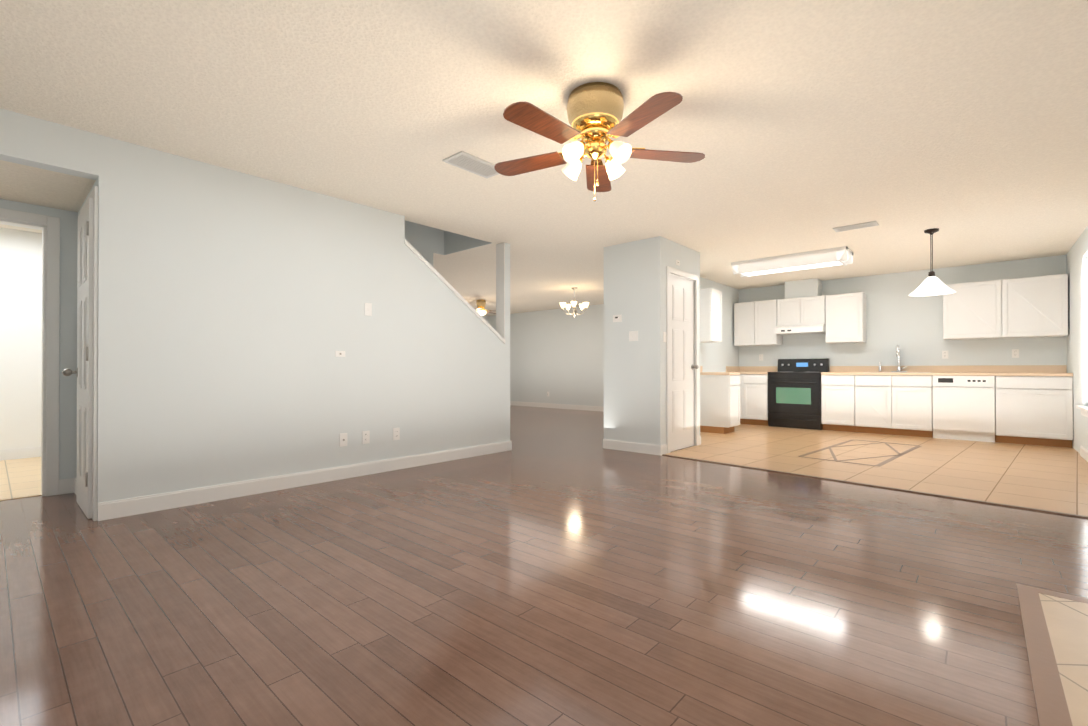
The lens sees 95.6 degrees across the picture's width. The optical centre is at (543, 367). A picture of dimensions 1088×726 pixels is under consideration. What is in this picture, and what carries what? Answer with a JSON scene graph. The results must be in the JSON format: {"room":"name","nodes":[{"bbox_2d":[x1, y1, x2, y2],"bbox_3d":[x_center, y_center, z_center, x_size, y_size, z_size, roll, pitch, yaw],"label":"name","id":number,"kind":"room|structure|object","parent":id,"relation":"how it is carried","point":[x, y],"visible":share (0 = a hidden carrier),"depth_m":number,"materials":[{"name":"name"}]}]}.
{"room":"living room","nodes":[
{"label":"living room","id":0,"kind":"room"},
{"bbox_2d":[0,457,40,500],"bbox_3d":[-5.093,0.971,4.125,2.440,0.004,3.500,0,0,42],"label":"floor","id":1,"kind":"structure","parent":0,"point":[20,478],"depth_m":4.29,"materials":[{"name":"beige tile"}]},
{"bbox_2d":[0,227,41,449],"bbox_3d":[-5.976,-0.244,4.913,0.120,2.440,3.500,0,0,42],"label":"wall","id":2,"kind":"structure","parent":0,"point":[20,333],"depth_m":5.26,"materials":[{"name":"white paint"}]},
{"bbox_2d":[0,447,40,460],"bbox_3d":[-5.926,0.920,4.863,0.014,0.112,3.500,0,0,42],"label":"baseboard","id":3,"kind":"structure","parent":2,"relation":"attached to","point":[19,453],"depth_m":5.25,"materials":[{"name":"white wood"}]},
{"bbox_2d":[0,199,77,479],"bbox_3d":[-4.080,-0.251,3.433,0.120,2.440,1.440,0,0,42],"label":"wall","id":4,"kind":"structure","parent":0,"point":[68,355],"depth_m":3.80,"materials":[{"name":"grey paint"}]},
{"bbox_2d":[0,208,59,496],"bbox_3d":[-4.047,-0.086,3.457,0.138,2.112,0.920,0,0,42],"label":"door frame","id":5,"kind":"structure","parent":4,"relation":"attached to","point":[49,226],"depth_m":3.72,"materials":[{"name":"white wood"}]},
{"bbox_2d":[0,160,95,211],"bbox_3d":[-3.669,-1.262,3.073,0.980,0.100,1.200,0,0,42],"label":"ceiling","id":6,"kind":"structure","parent":0,"point":[21,183],"depth_m":3.32,"materials":[{"name":"white paint"}]},
{"bbox_2d":[78,181,95,215],"bbox_3d":[-3.231,-0.250,3.562,0.980,2.440,0.120,0,0,42],"label":"wall","id":7,"kind":"structure","parent":0,"point":[86,198],"depth_m":3.51,"materials":[{"name":"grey paint"}]},
{"bbox_2d":[62,198,92,518],"bbox_3d":[-3.142,-0.058,3.322,0.610,2.045,0.116,0,0,42],"label":"hall door","id":8,"kind":"structure","parent":7,"relation":"in","point":[83,372],"depth_m":3.22,"materials":[{"name":"white wood"}]},
{"bbox_2d":[80,186,97,520],"bbox_3d":[-3.108,-0.090,3.361,0.740,2.118,0.018,0,0,42],"label":"door frame","id":9,"kind":"structure","parent":7,"relation":"attached to","point":[94,194],"depth_m":3.12,"materials":[{"name":"white wood"}]},
{"bbox_2d":[0,108,509,514],"bbox_3d":[-2.123,-0.248,3.983,0.120,2.440,5.060,0,0,42],"label":"wall","id":10,"kind":"structure","parent":0,"point":[232,317],"depth_m":3.78,"materials":[{"name":"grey paint"}]},
{"bbox_2d":[59,441,511,520],"bbox_3d":[-2.440,0.917,4.348,1.114,0.112,4.954,0,0,42],"label":"baseboard","id":11,"kind":"structure","parent":10,"relation":"attached to","point":[140,505],"depth_m":3.81,"materials":[{"name":"white wood"}]},
{"bbox_2d":[335,351,344,356],"bbox_3d":[-1.769,-0.117,4.283,0.009,0.050,0.090,0,0,42],"label":"switch plate","id":12,"kind":"object","parent":10,"relation":"attached to","point":[339,353],"visible":1,"depth_m":4.28,"materials":[{"name":"white plastic"}]},
{"bbox_2d":[340,433,346,446],"bbox_3d":[-1.749,0.633,4.303,0.009,0.115,0.070,0,0,42],"label":"electrical outlet","id":13,"kind":"object","parent":10,"relation":"attached to","point":[343,439],"visible":1,"depth_m":4.30,"materials":[{"name":"white plastic"}]},
{"bbox_2d":[362,431,369,443],"bbox_3d":[-1.610,0.634,4.460,0.008,0.115,0.070,0,0,42],"label":"electrical outlet","id":14,"kind":"object","parent":10,"relation":"attached to","point":[365,437],"visible":1,"depth_m":4.46,"materials":[{"name":"white plastic"}]},
{"bbox_2d":[365,303,371,315],"bbox_3d":[-1.595,-0.526,4.478,0.013,0.115,0.070,0,0,42],"label":"switch plate","id":15,"kind":"object","parent":10,"relation":"attached to","point":[368,309],"visible":1,"depth_m":4.48,"materials":[{"name":"white plastic"}]},
{"bbox_2d":[393,428,399,439],"bbox_3d":[-1.405,0.635,4.692,0.008,0.115,0.070,0,0,42],"label":"electrical outlet","id":16,"kind":"object","parent":10,"relation":"attached to","point":[396,433],"visible":1,"depth_m":4.69,"materials":[{"name":"white plastic"}]},
{"bbox_2d":[404,239,504,343],"bbox_3d":[-0.954,-0.869,5.305,0.160,1.187,1.345,0,0,42],"label":"trim","id":17,"kind":"structure","parent":10,"relation":"attached to","point":[499,332],"depth_m":5.76,"materials":[{"name":"white wood"}]},
{"bbox_2d":[405,220,432,265],"bbox_3d":[-2.509,-0.673,5.133,0.120,3.300,3.175,0,0,42],"label":"wall","id":18,"kind":"structure","parent":0,"point":[419,238],"depth_m":6.15,"materials":[{"name":"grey paint"}]},
{"bbox_2d":[433,228,490,254],"bbox_3d":[-2.062,-1.945,4.852,1.170,0.959,3.590,0,0,42],"label":"wall","id":19,"kind":"structure","parent":0,"point":[445,242],"depth_m":6.30,"materials":[{"name":"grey paint"}]},
{"bbox_2d":[0,405,1087,725],"bbox_3d":[-0.759,1.028,5.441,12.420,0.100,11.620,0,0,42],"label":"floor","id":20,"kind":"structure","parent":0,"point":[558,567],"depth_m":2.04,"materials":[{"name":"brown wood"}]},
{"bbox_2d":[662,454,1087,518],"bbox_3d":[2.513,0.969,4.218,0.035,0.008,3.516,0,0,-43],"label":"transition strip","id":21,"kind":"object","parent":20,"relation":"on","point":[1034,509],"visible":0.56,"depth_m":3.87,"materials":[{"name":"brown wood"}]},
{"bbox_2d":[0,0,1087,315],"bbox_3d":[-0.759,-1.512,5.452,12.420,0.100,11.620,0,0,42],"label":"ceiling","id":22,"kind":"structure","parent":0,"point":[812,124],"depth_m":2.84,"materials":[{"name":"white paint"}]},
{"bbox_2d":[443,151,498,177],"bbox_3d":[-0.497,-1.463,3.576,0.220,0.011,0.420,0,0,42],"label":"ceiling vent","id":23,"kind":"object","parent":22,"relation":"in","point":[466,161],"visible":0.9,"depth_m":3.55,"materials":[{"name":"white metal"}]},
{"bbox_2d":[475,300,495,315],"bbox_3d":[-1.338,-1.172,10.605,1.051,0.531,1.031,0,0,42],"label":"ceiling fan","id":24,"kind":"object","parent":22,"relation":"hanging from","point":[480,309],"visible":0.71,"depth_m":10.49,"materials":[{"name":"gold metal"}]},
{"bbox_2d":[560,287,588,316],"bbox_3d":[0.568,-1.175,8.966,0.538,0.540,0.520,0,0,42],"label":"light","id":25,"kind":"object","parent":22,"relation":"hanging from","point":[574,308],"visible":1,"depth_m":8.91,"materials":[{"name":"white glass"}]},
{"bbox_2d":[494,82,704,200],"bbox_3d":[0.244,-1.195,2.661,1.206,0.556,1.173,0,0,42],"label":"ceiling fan","id":26,"kind":"object","parent":22,"relation":"hanging from","point":[595,113],"visible":1,"depth_m":2.58,"materials":[{"name":"brown wood"}]},
{"bbox_2d":[731,246,852,277],"bbox_3d":[3.269,-1.379,6.558,1.380,0.154,0.460,0,0,42],"label":"kitchen ceiling light","id":27,"kind":"object","parent":22,"relation":"attached to","point":[835,256],"visible":1,"depth_m":6.39,"materials":[{"name":"white plastic"}]},
{"bbox_2d":[833,221,878,231],"bbox_3d":[3.229,-1.457,5.111,0.380,0.011,0.170,0,0,42],"label":"ceiling vent","id":28,"kind":"object","parent":22,"relation":"in","point":[855,226],"visible":1,"depth_m":5.09,"materials":[{"name":"white metal"}]},
{"bbox_2d":[908,228,955,296],"bbox_3d":[4.127,-1.122,5.249,0.400,0.679,0.400,0,0,42],"label":"pendant light","id":29,"kind":"object","parent":22,"relation":"hanging from","point":[931,285],"visible":1,"depth_m":5.22,"materials":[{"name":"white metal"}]},
{"bbox_2d":[604,236,699,445],"bbox_3d":[1.354,-0.239,6.126,0.760,2.440,1.040,0,0,42],"label":"wall","id":30,"kind":"structure","parent":0,"point":[635,371],"depth_m":5.71,"materials":[{"name":"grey paint"}]},
{"bbox_2d":[613,314,621,321],"bbox_3d":[0.866,-0.580,5.849,0.120,0.085,0.024,0,0,42],"label":"thermostat","id":31,"kind":"object","parent":30,"relation":"attached to","point":[617,318],"visible":0.98,"depth_m":5.83,"materials":[{"name":"white plastic"}]},
{"bbox_2d":[629,331,637,340],"bbox_3d":[1.034,-0.360,5.706,0.120,0.115,0.013,0,0,42],"label":"light switch","id":32,"kind":"object","parent":30,"relation":"attached to","point":[633,335],"visible":1,"depth_m":5.71,"materials":[{"name":"white plastic"}]},
{"bbox_2d":[603,436,700,455],"bbox_3d":[1.349,0.925,6.116,0.788,0.112,1.054,0,0,42],"label":"baseboard","id":33,"kind":"structure","parent":30,"relation":"attached to","point":[652,449],"depth_m":5.68,"materials":[{"name":"white"}]},
{"bbox_2d":[663,332,665,341],"bbox_3d":[1.365,-0.341,5.555,0.013,0.115,0.070,0,0,42],"label":"light switch","id":34,"kind":"object","parent":30,"relation":"attached to","point":[664,336],"visible":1,"depth_m":5.55,"materials":[{"name":"white plastic"}]},
{"bbox_2d":[666,266,698,453],"bbox_3d":[1.665,-0.084,5.890,0.018,2.128,0.830,0,0,42],"label":"door frame","id":35,"kind":"structure","parent":30,"relation":"attached to","point":[680,274],"depth_m":5.75,"materials":[{"name":"white wood"}]},
{"bbox_2d":[670,275,698,451],"bbox_3d":[1.666,-0.049,5.888,0.116,2.050,0.694,0,0,42],"label":"pantry door","id":36,"kind":"structure","parent":30,"relation":"in","point":[682,366],"depth_m":5.90,"materials":[{"name":"white wood"}]},
{"bbox_2d":[700,277,738,371],"bbox_3d":[2.495,-0.230,7.987,0.120,2.440,3.260,0,0,42],"label":"wall","id":37,"kind":"structure","parent":0,"point":[718,356],"depth_m":8.63,"materials":[{"name":"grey paint"}]},
{"bbox_2d":[700,288,721,342],"bbox_3d":[2.526,-0.792,7.675,0.340,0.800,0.410,0,0,42],"label":"upper cabinet","id":38,"kind":"object","parent":37,"relation":"attached to","point":[710,315],"visible":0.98,"depth_m":7.50,"materials":[{"name":"white wood"}]},
{"bbox_2d":[489,255,1066,406],"bbox_3d":[2.651,-0.221,10.108,11.340,2.440,0.120,0,0,42],"label":"wall","id":39,"kind":"structure","parent":0,"point":[557,355],"depth_m":7.94,"materials":[{"name":"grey paint"}]},
{"bbox_2d":[734,300,782,345],"bbox_3d":[3.809,-0.772,8.774,0.725,0.770,0.340,0,0,42],"label":"upper cabinet","id":40,"kind":"object","parent":39,"relation":"attached to","point":[755,323],"visible":0.98,"depth_m":8.64,"materials":[{"name":"white wood"}]},
{"bbox_2d":[777,295,825,325],"bbox_3d":[4.355,-0.929,8.290,0.725,0.460,0.340,0,0,42],"label":"upper cabinet","id":41,"kind":"object","parent":39,"relation":"attached to","point":[802,310],"visible":0.96,"depth_m":8.15,"materials":[{"name":"white wood"}]},
{"bbox_2d":[775,323,825,334],"bbox_3d":[4.311,-0.629,8.239,0.721,0.137,0.469,0,0,42],"label":"range hood","id":42,"kind":"object","parent":41,"relation":"attached to","point":[802,329],"visible":1,"depth_m":8.07,"materials":[{"name":"white metal"}]},
{"bbox_2d":[785,278,821,298],"bbox_3d":[4.366,-1.304,8.309,0.500,0.287,0.296,0,0,42],"label":"chase","id":43,"kind":"object","parent":39,"relation":"attached to","point":[803,288],"visible":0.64,"depth_m":8.18,"materials":[{"name":"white paint"}]},
{"bbox_2d":[825,292,865,343],"bbox_3d":[4.821,-0.776,7.877,0.510,0.770,0.340,0,0,42],"label":"upper cabinet","id":44,"kind":"object","parent":39,"relation":"attached to","point":[845,317],"visible":1,"depth_m":7.75,"materials":[{"name":"white wood"}]},
{"bbox_2d":[942,351,947,358],"bbox_3d":[5.848,-0.184,7.187,0.070,0.115,0.008,0,0,42],"label":"electrical outlet","id":45,"kind":"object","parent":39,"relation":"attached to","point":[944,354],"visible":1,"depth_m":7.19,"materials":[{"name":"white plastic"}]},
{"bbox_2d":[943,274,1067,339],"bbox_3d":[6.185,-0.781,6.668,1.215,0.770,0.340,0,0,42],"label":"upper cabinet","id":46,"kind":"object","parent":39,"relation":"attached to","point":[1031,307],"visible":0.92,"depth_m":6.51,"materials":[{"name":"white wood"}]},
{"bbox_2d":[1012,349,1018,357],"bbox_3d":[6.402,-0.186,6.696,0.070,0.115,0.008,0,0,42],"label":"electrical outlet","id":47,"kind":"object","parent":39,"relation":"attached to","point":[1015,353],"visible":1,"depth_m":6.69,"materials":[{"name":"white plastic"}]},
{"bbox_2d":[666,424,1087,515],"bbox_3d":[3.667,0.978,6.048,4.200,0.006,4.600,0,0,42],"label":"floor","id":48,"kind":"structure","parent":0,"point":[1051,478],"depth_m":5.09,"materials":[{"name":"beige tile"}]},
{"bbox_2d":[700,375,739,433],"bbox_3d":[2.631,0.553,7.576,0.616,0.870,0.410,0,0,42],"label":"base cabinet","id":49,"kind":"object","parent":48,"relation":"on","point":[720,404],"visible":0.92,"depth_m":7.37,"materials":[{"name":"white wood"}]},
{"bbox_2d":[700,366,739,374],"bbox_3d":[2.624,0.047,7.571,0.617,0.139,0.430,0,0,42],"label":"countertop","id":50,"kind":"structure","parent":49,"relation":"on","point":[719,373],"depth_m":7.37,"materials":[{"name":"beige laminate"}]},
{"bbox_2d":[739,374,768,425],"bbox_3d":[3.679,0.558,8.697,0.699,0.870,0.618,0,0,42],"label":"base cabinet","id":51,"kind":"object","parent":48,"relation":"on","point":[754,399],"visible":0.56,"depth_m":8.39,"materials":[{"name":"white wood"}]},
{"bbox_2d":[726,366,777,373],"bbox_3d":[3.675,0.052,8.698,0.703,0.139,0.629,0,0,42],"label":"countertop","id":52,"kind":"structure","parent":51,"relation":"on","point":[753,369],"depth_m":8.87,"materials":[{"name":"beige laminate"}]},
{"bbox_2d":[767,358,828,429],"bbox_3d":[4.212,0.423,8.172,0.788,1.135,0.681,0,0,42],"label":"range","id":53,"kind":"object","parent":48,"relation":"on","point":[794,393],"visible":0.98,"depth_m":8.00,"materials":[{"name":"black metal"}]},
{"bbox_2d":[821,375,855,431],"bbox_3d":[4.704,0.554,7.787,0.450,0.870,0.616,0,0,42],"label":"base cabinet","id":54,"kind":"object","parent":48,"relation":"on","point":[837,402],"visible":0.9,"depth_m":7.57,"materials":[{"name":"white wood"}]},
{"bbox_2d":[855,375,933,437],"bbox_3d":[5.216,0.552,7.335,0.911,0.870,0.618,0,0,42],"label":"base cabinet","id":55,"kind":"object","parent":48,"relation":"on","point":[895,404],"visible":0.92,"depth_m":7.09,"materials":[{"name":"white wood"}]},
{"bbox_2d":[821,365,1072,375],"bbox_3d":[5.545,0.045,7.041,2.701,0.139,0.624,0,0,42],"label":"countertop","id":56,"kind":"structure","parent":55,"relation":"on","point":[1016,370],"depth_m":6.93,"materials":[{"name":"beige laminate"}]},
{"bbox_2d":[878,345,906,371],"bbox_3d":[5.280,-0.134,7.485,0.364,0.414,0.242,0,0,42],"label":"kitchen faucet","id":57,"kind":"object","parent":56,"relation":"on","point":[897,355],"visible":1,"depth_m":7.49,"materials":[{"name":"silver metal"}]},
{"bbox_2d":[932,375,994,441],"bbox_3d":[5.782,0.550,6.799,0.632,0.868,0.590,0,0,42],"label":"dishwasher","id":58,"kind":"object","parent":48,"relation":"on","point":[963,407],"visible":0.94,"depth_m":6.58,"materials":[{"name":"white metal"}]},
{"bbox_2d":[995,376,1072,447],"bbox_3d":[6.298,0.547,6.375,0.689,0.870,0.616,0,0,42],"label":"base cabinet","id":59,"kind":"object","parent":48,"relation":"on","point":[1033,410],"visible":0.96,"depth_m":6.14,"materials":[{"name":"white wood"}]},
{"bbox_2d":[1016,583,1087,725],"bbox_3d":[1.061,0.950,-0.348,1.815,0.005,5.170,0,0,42],"label":"hearth border trim","id":60,"kind":"structure","parent":0,"point":[1051,705],"depth_m":1.61,"materials":[{"name":"brown wood"}]},
{"bbox_2d":[1039,593,1087,725],"bbox_3d":[1.064,0.951,-0.394,1.750,0.004,5.105,0,0,42],"label":"floor","id":61,"kind":"structure","parent":0,"point":[1067,622],"depth_m":1.69,"materials":[{"name":"beige tile"}]},
{"bbox_2d":[1066,226,1087,453],"bbox_3d":[4.866,-0.247,4.149,0.120,2.440,6.100,0,0,42],"label":"wall","id":62,"kind":"structure","parent":0,"point":[1076,254],"depth_m":5.61,"materials":[{"name":"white paint"}]},
{"bbox_2d":[1076,405,1087,416],"bbox_3d":[5.398,0.465,4.783,0.170,0.100,1.560,0,0,42],"label":"window sill","id":63,"kind":"structure","parent":62,"relation":"attached to","point":[1084,410],"depth_m":5.16,"materials":[{"name":"white"}]},
{"bbox_2d":[1080,446,1087,461],"bbox_3d":[4.361,0.914,3.675,0.014,0.112,4.730,0,0,42],"label":"baseboard","id":64,"kind":"structure","parent":62,"relation":"attached to","point":[1083,452],"depth_m":5.25,"materials":[{"name":"white"}]},
{"bbox_2d":[1086,255,1087,405],"bbox_3d":[5.413,-0.395,4.774,0.050,1.620,1.500,0,0,42],"label":"kitchen window","id":65,"kind":"structure","parent":62,"relation":"in","point":[1087,321],"depth_m":5.32,"materials":[{"name":"white"}]},
{"bbox_3d":[-3.875,-0.216,11.202,0.120,2.440,6.900,0,0,42],"label":"wall","id":66,"kind":"structure","parent":0,"visible":0},
{"bbox_2d":[510,401,603,411],"bbox_3d":[0.991,0.949,11.485,6.780,0.112,0.014,0,0,42],"label":"baseboard","id":67,"kind":"structure","parent":66,"relation":"attached to","point":[565,406],"depth_m":12.01,"materials":[{"name":"white wood"}]}
]}

